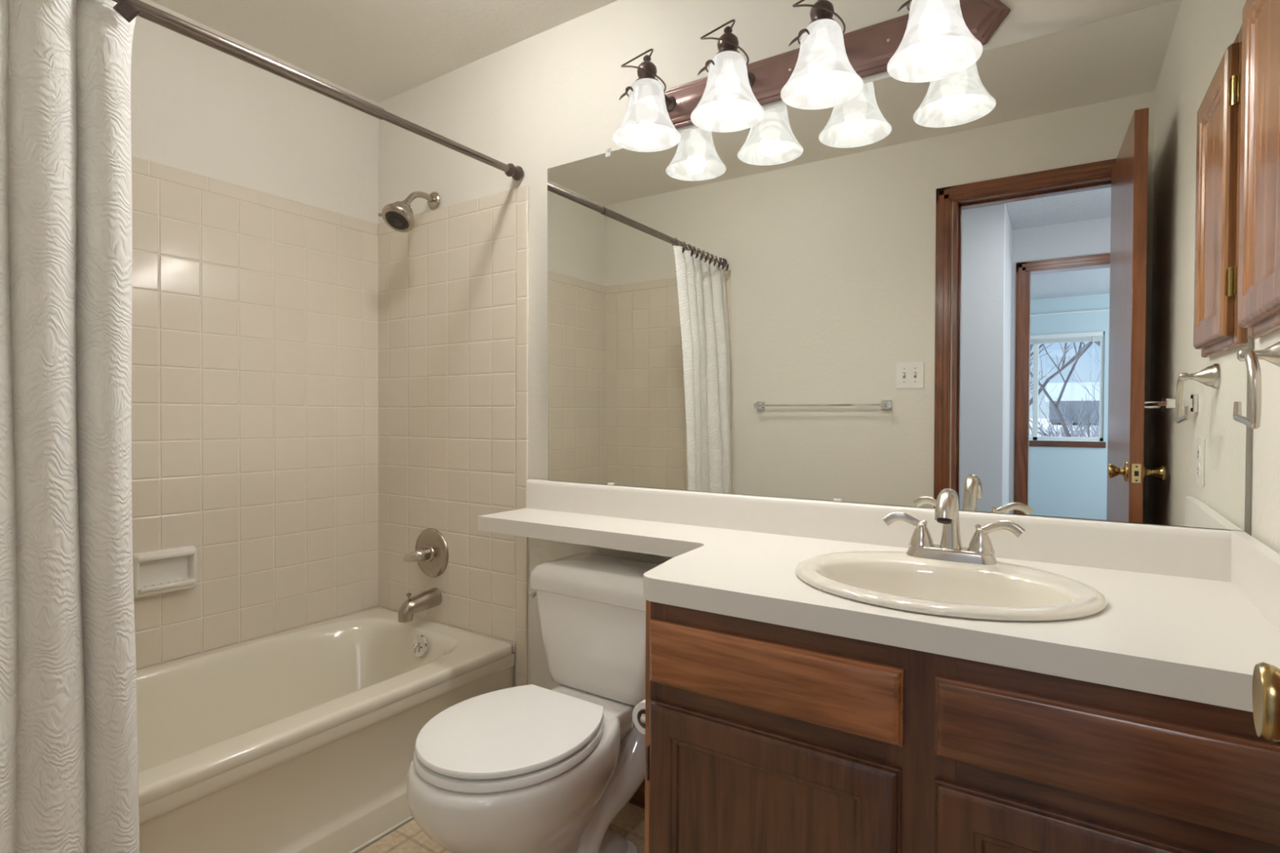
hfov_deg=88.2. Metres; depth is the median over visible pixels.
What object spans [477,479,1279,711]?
countertop
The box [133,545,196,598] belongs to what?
soap dish
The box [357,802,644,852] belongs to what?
floor
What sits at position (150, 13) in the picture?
curtain rod
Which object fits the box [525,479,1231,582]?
backsplash
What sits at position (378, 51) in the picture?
ceiling
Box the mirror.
[547,0,1248,530]
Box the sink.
[795,551,1107,621]
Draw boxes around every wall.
[130,0,378,671]
[377,0,1253,689]
[1250,328,1279,554]
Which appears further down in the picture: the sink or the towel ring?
the sink
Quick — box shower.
[377,191,439,232]
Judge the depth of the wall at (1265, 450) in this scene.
1.07 m
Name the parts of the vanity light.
lamp shade, bulb, arm, lamp shade, bulb, arm, bulb, lamp shade, bulb, lamp shade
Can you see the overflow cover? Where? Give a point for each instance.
(420, 645)
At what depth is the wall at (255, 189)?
2.15 m
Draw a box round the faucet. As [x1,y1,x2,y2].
[882,488,1025,564]
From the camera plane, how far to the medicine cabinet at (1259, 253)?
1.01 m
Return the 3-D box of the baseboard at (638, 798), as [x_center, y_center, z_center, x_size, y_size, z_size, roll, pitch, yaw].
[-0.025,1.038,1.897,0.815,0.083,0.013,1,1,34]
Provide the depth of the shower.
2.20 m
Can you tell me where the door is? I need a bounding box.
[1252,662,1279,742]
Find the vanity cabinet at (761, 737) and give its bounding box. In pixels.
[644,600,1279,852]
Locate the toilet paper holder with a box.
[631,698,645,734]
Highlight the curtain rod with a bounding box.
[111,0,523,181]
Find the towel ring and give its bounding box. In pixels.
[1232,341,1279,429]
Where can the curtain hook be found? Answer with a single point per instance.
(125, 8)
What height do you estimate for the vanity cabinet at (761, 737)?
0.775 m
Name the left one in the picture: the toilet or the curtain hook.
the curtain hook
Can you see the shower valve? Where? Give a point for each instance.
(431, 554)
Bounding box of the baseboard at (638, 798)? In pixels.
[627,779,644,808]
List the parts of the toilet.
lid, bowl, flush lever, tank, tank lid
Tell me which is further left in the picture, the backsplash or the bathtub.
the bathtub
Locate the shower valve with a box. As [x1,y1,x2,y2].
[402,528,448,577]
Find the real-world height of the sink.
0.155 m
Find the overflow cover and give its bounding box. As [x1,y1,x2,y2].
[412,635,427,657]
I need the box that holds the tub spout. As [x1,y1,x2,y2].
[397,587,442,622]
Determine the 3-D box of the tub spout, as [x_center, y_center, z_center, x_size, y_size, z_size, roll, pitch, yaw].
[-0.771,0.620,2.305,0.066,0.092,0.152,1,1,34]
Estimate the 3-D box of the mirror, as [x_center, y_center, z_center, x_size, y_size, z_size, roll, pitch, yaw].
[0.390,-0.310,1.600,1.620,0.974,0.018,1,1,33]
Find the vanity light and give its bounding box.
[612,0,1010,152]
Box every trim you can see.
[347,815,412,852]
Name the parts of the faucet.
lever, handle, spout, plate, handle, lever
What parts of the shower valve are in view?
lever handle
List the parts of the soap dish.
grab rail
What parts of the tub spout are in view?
diverter knob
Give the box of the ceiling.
[150,0,617,102]
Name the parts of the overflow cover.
trip lever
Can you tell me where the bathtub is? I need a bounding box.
[136,608,514,852]
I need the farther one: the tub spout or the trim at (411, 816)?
the tub spout
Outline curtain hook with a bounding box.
[112,0,140,22]
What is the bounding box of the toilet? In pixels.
[406,552,661,852]
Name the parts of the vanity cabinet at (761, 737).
door, rail, drawer, rail, door, drawer, rail, rail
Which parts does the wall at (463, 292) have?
tile panel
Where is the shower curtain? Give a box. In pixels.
[0,0,139,852]
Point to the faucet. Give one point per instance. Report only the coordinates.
(980, 550)
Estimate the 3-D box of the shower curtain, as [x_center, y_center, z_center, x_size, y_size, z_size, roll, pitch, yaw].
[-1.072,0.069,1.041,0.130,1.700,0.505,1,1,34]
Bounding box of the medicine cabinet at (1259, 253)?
[1237,0,1279,339]
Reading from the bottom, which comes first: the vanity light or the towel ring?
the towel ring
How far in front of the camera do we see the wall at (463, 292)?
2.19 m

